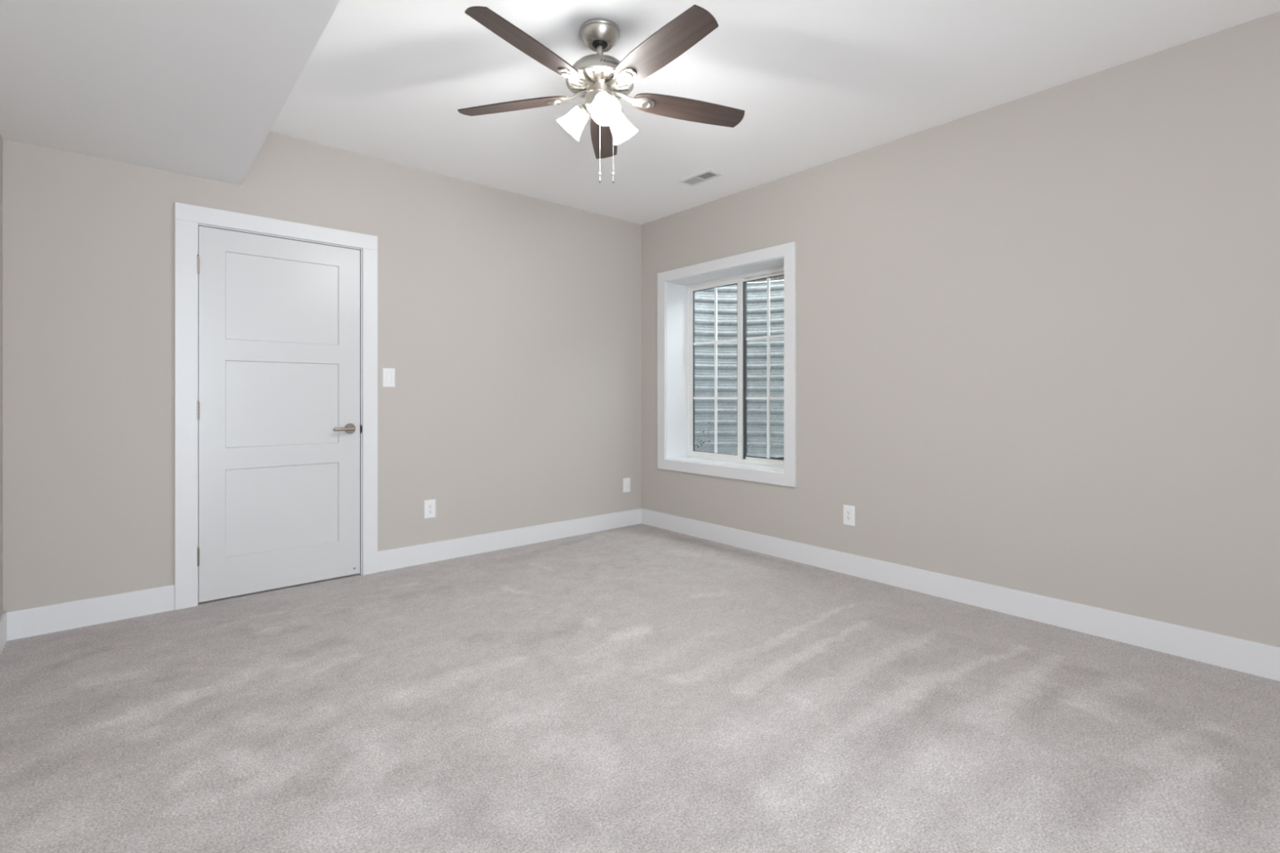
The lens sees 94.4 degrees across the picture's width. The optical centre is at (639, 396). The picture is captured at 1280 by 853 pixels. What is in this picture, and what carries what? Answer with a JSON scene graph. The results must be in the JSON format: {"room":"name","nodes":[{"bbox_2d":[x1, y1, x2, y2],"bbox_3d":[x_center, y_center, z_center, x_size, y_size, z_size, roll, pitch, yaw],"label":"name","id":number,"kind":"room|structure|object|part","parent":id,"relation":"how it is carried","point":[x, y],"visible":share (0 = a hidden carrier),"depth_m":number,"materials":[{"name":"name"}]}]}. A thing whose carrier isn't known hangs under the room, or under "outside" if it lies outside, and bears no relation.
{"room":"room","nodes":[
{"label":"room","id":0,"kind":"room"},
{"bbox_2d":[0,134,2,617],"bbox_3d":[-1.082,-0.206,0.457,0.150,2.900,6.000,0,0,-41],"label":"wall","id":1,"kind":"structure","parent":0,"point":[1,138],"depth_m":2.74,"materials":[{"name":"grey paint"}]},
{"bbox_2d":[0,612,6,653],"bbox_3d":[-1.068,1.082,0.567,0.015,0.144,5.850,0,0,-41],"label":"baseboard","id":2,"kind":"structure","parent":1,"relation":"attached to","point":[3,617],"depth_m":2.70,"materials":[{"name":"white wood"}]},
{"bbox_2d":[0,0,340,185],"bbox_3d":[-0.721,-1.381,0.867,0.933,0.350,5.850,0,0,-41],"label":"ceiling","id":3,"kind":"structure","parent":0,"point":[197,88],"depth_m":2.21,"materials":[{"name":"white paint"}]},
{"bbox_2d":[2,131,641,612],"bbox_3d":[-1.491,-0.206,4.199,4.423,2.900,0.200,0,0,-41],"label":"wall","id":4,"kind":"structure","parent":0,"point":[509,323],"depth_m":3.79,"materials":[{"name":"grey paint"}]},
{"bbox_2d":[174,202,377,609],"bbox_3d":[-2.149,0.056,3.571,1.039,2.197,0.151,0,0,-41],"label":"trim","id":5,"kind":"structure","parent":4,"relation":"attached to","point":[188,218],"depth_m":3.24,"materials":[{"name":"white wood"}]},
{"bbox_2d":[197,226,359,602],"bbox_3d":[-2.110,0.097,3.520,0.843,2.072,0.092,0,0,-41],"label":"door","id":6,"kind":"structure","parent":4,"relation":"in","point":[278,402],"depth_m":3.50,"materials":[{"name":"white wood"}]},
{"bbox_3d":[-1.846,0.204,3.700,0.121,0.020,0.020,0,0,-41],"label":"lever","id":7,"kind":"part","parent":6,"relation":"part of","materials":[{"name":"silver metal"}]},
{"bbox_2d":[2,508,641,640],"bbox_3d":[-1.482,1.082,4.066,3.963,0.144,0.015,0,0,-41],"label":"baseboard","id":8,"kind":"structure","parent":4,"relation":"attached to","point":[47,619],"depth_m":3.88,"materials":[{"name":"white wood"}]},
{"bbox_2d":[382,368,395,386],"bbox_3d":[-1.659,-0.125,3.916,0.079,0.126,0.009,0,0,-41],"label":"light switch","id":9,"kind":"object","parent":4,"relation":"attached to","point":[388,378],"visible":1,"depth_m":3.92,"materials":[{"name":"white plastic"}]},
{"bbox_2d":[424,498,435,519],"bbox_3d":[-1.452,0.777,4.096,0.079,0.126,0.008,0,0,-41],"label":"wall outlet","id":10,"kind":"object","parent":4,"relation":"attached to","point":[430,504],"visible":1,"depth_m":4.09,"materials":[{"name":"white plastic"}]},
{"bbox_2d":[427,503,432,514],"bbox_3d":[-1.452,0.777,4.097,0.034,0.068,0.007,0,0,-41],"label":"receptacle","id":11,"kind":"object","parent":10,"relation":"attached to","point":[429,505],"depth_m":4.09,"materials":[{"name":"grey plastic"}]},
{"bbox_2d":[622,477,630,492],"bbox_3d":[-0.114,0.784,5.247,0.079,0.126,0.014,0,0,-41],"label":"cable plate","id":12,"kind":"object","parent":4,"relation":"attached to","point":[626,482],"visible":1,"depth_m":5.25,"materials":[{"name":"white plastic"}]},
{"bbox_2d":[0,523,1279,852],"bbox_3d":[0.386,1.144,1.903,3.963,0.001,5.970,0,0,-41],"label":"floor","id":13,"kind":"structure","parent":0,"point":[637,688],"depth_m":2.10,"materials":[{"name":"beige carpet"}]},
{"bbox_2d":[694,280,783,457],"bbox_3d":[1.193,-0.124,5.139,0.819,1.936,1.638,0,0,-41],"label":"window well","id":14,"kind":"object","parent":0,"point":[757,292],"visible":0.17,"depth_m":5.63,"materials":[{"name":"metal"}]},
{"bbox_2d":[270,0,1279,224],"bbox_3d":[0.425,-1.606,1.858,3.963,0.100,5.850,0,0,-41],"label":"ceiling","id":15,"kind":"structure","parent":0,"point":[815,82],"depth_m":2.86,"materials":[{"name":"white paint"}]},
{"bbox_2d":[457,4,744,182],"bbox_3d":[-0.173,-1.234,2.571,1.296,0.642,1.248,0,0,0],"label":"ceiling fan","id":16,"kind":"object","parent":15,"relation":"hanging from","point":[600,79],"visible":1,"depth_m":2.44,"materials":[{"name":"brown wood"}]},
{"bbox_3d":[-0.565,-1.294,2.640,0.526,0.015,0.130,0,13,17],"label":"blade","id":17,"kind":"part","parent":16,"relation":"part of","materials":[{"name":"brown wood"}]},
{"bbox_3d":[-0.407,-1.290,2.182,0.130,0.011,0.526,16,9,34],"label":"blade","id":18,"kind":"part","parent":16,"relation":"part of","materials":[{"name":"brown wood"}]},
{"bbox_3d":[-0.290,-1.176,2.564,0.137,0.138,0.120,0,0,0],"label":"lamp shade","id":19,"kind":"part","parent":16,"relation":"part of","materials":[{"name":"white glass"}]},
{"bbox_3d":[-0.247,-1.221,2.545,0.064,0.062,0.067,0,0,0],"label":"lamp arm","id":20,"kind":"part","parent":16,"relation":"part of","materials":[{"name":"silver metal"}]},
{"bbox_3d":[-0.151,-1.219,2.442,0.068,0.061,0.064,0,0,0],"label":"lamp arm","id":21,"kind":"part","parent":16,"relation":"part of","materials":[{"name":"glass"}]},
{"bbox_3d":[-0.177,-1.289,2.933,0.130,0.010,0.526,-13,0,-1],"label":"blade","id":22,"kind":"part","parent":16,"relation":"part of","materials":[{"name":"brown wood"}]},
{"bbox_3d":[-0.144,-1.189,2.414,0.051,0.073,0.070,0,0,0],"label":"bulb","id":23,"kind":"part","parent":16,"relation":"part of","materials":[{"name":"white glass"}]},
{"bbox_3d":[-0.137,-1.173,2.398,0.120,0.138,0.137,0,0,0],"label":"lamp shade","id":24,"kind":"part","parent":16,"relation":"part of","materials":[{"name":"white glass"}]},
{"bbox_3d":[-0.114,-1.081,2.530,0.003,0.272,0.003,0,0,0],"label":"pull chain","id":25,"kind":"part","parent":16,"relation":"part of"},
{"bbox_3d":[-0.075,-1.173,2.610,0.132,0.138,0.130,0,0,0],"label":"lamp shade","id":26,"kind":"part","parent":16,"relation":"part of","materials":[{"name":"white glass"}]},
{"bbox_3d":[0.076,-1.282,2.189,0.130,0.014,0.526,16,-10,-36],"label":"blade","id":27,"kind":"part","parent":16,"relation":"part of","materials":[{"name":"brown wood"}]},
{"bbox_3d":[0.221,-1.282,2.652,0.526,0.014,0.130,0,-13,-19],"label":"blade","id":28,"kind":"part","parent":16,"relation":"part of","materials":[{"name":"brown wood"}]},
{"bbox_2d":[677,168,724,186],"bbox_3d":[0.428,-1.552,4.210,0.152,0.008,0.308,0,0,-41],"label":"ceiling vent","id":29,"kind":"object","parent":15,"relation":"in","point":[708,174],"visible":1,"depth_m":4.20,"materials":[{"name":"white metal"}]},
{"bbox_2d":[641,11,1279,647],"bbox_3d":[2.091,-0.206,3.198,0.310,2.900,6.000,0,0,-41],"label":"wall","id":30,"kind":"structure","parent":0,"point":[1037,335],"depth_m":2.99,"materials":[{"name":"grey paint"}]},
{"bbox_2d":[657,241,795,487],"bbox_3d":[0.736,-0.224,4.751,0.331,1.705,1.411,0,0,-41],"label":"trim","id":31,"kind":"structure","parent":30,"relation":"attached to","point":[671,284],"depth_m":4.86,"materials":[{"name":"white wood"}]},
{"bbox_2d":[685,266,783,467],"bbox_3d":[0.836,-0.224,4.831,0.073,1.523,1.220,0,0,-41],"label":"window","id":32,"kind":"structure","parent":30,"relation":"in","point":[741,281],"depth_m":4.83,"materials":[{"name":"white plastic"}]},
{"bbox_2d":[693,287,737,453],"bbox_3d":[0.638,-0.223,5.039,0.013,1.403,0.496,0,0,-41],"label":"grille","id":33,"kind":"object","parent":32,"relation":"attached to","point":[698,289],"depth_m":5.03,"materials":[{"name":"white plastic"}]},
{"bbox_3d":[0.640,-0.223,5.036,0.026,1.465,0.594,0,0,-41],"label":"sliding sash","id":34,"kind":"part","parent":32,"relation":"part of","materials":[{"name":"white plastic"}]},
{"bbox_3d":[1.042,-0.223,4.618,0.026,1.465,0.568,0,0,-41],"label":"fixed sash","id":35,"kind":"part","parent":32,"relation":"part of","materials":[{"name":"white plastic"}]},
{"bbox_2d":[746,277,783,458],"bbox_3d":[1.034,-0.223,4.627,0.013,1.417,0.520,0,0,-41],"label":"grille","id":36,"kind":"object","parent":32,"relation":"attached to","point":[748,279],"depth_m":4.65,"materials":[{"name":"white plastic"}]},
{"bbox_2d":[843,504,854,526],"bbox_3d":[1.345,0.766,3.818,0.008,0.126,0.079,0,0,-41],"label":"wall outlet","id":37,"kind":"object","parent":30,"relation":"attached to","point":[848,511],"visible":1,"depth_m":3.81,"materials":[{"name":"white plastic"}]},
{"bbox_2d":[845,510,851,520],"bbox_3d":[1.345,0.766,3.818,0.007,0.068,0.034,0,0,-41],"label":"receptacle","id":38,"kind":"object","parent":37,"relation":"attached to","point":[848,513],"depth_m":3.82,"materials":[{"name":"grey plastic"}]},
{"bbox_2d":[641,508,1279,680],"bbox_3d":[1.919,1.082,3.148,0.015,0.144,5.850,0,0,-41],"label":"baseboard","id":39,"kind":"structure","parent":30,"relation":"attached to","point":[1255,658],"depth_m":3.08,"materials":[{"name":"white wood"}]},
{"label":"outside","id":40,"kind":"structure","parent":0,"visible":0},
{"bbox_2d":[747,275,783,459],"bbox_3d":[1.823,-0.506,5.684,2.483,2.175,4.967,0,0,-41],"label":"window frame","id":41,"kind":"structure","parent":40,"point":[780,277],"depth_m":5.72,"materials":[{"name":"plastic"}]}
]}

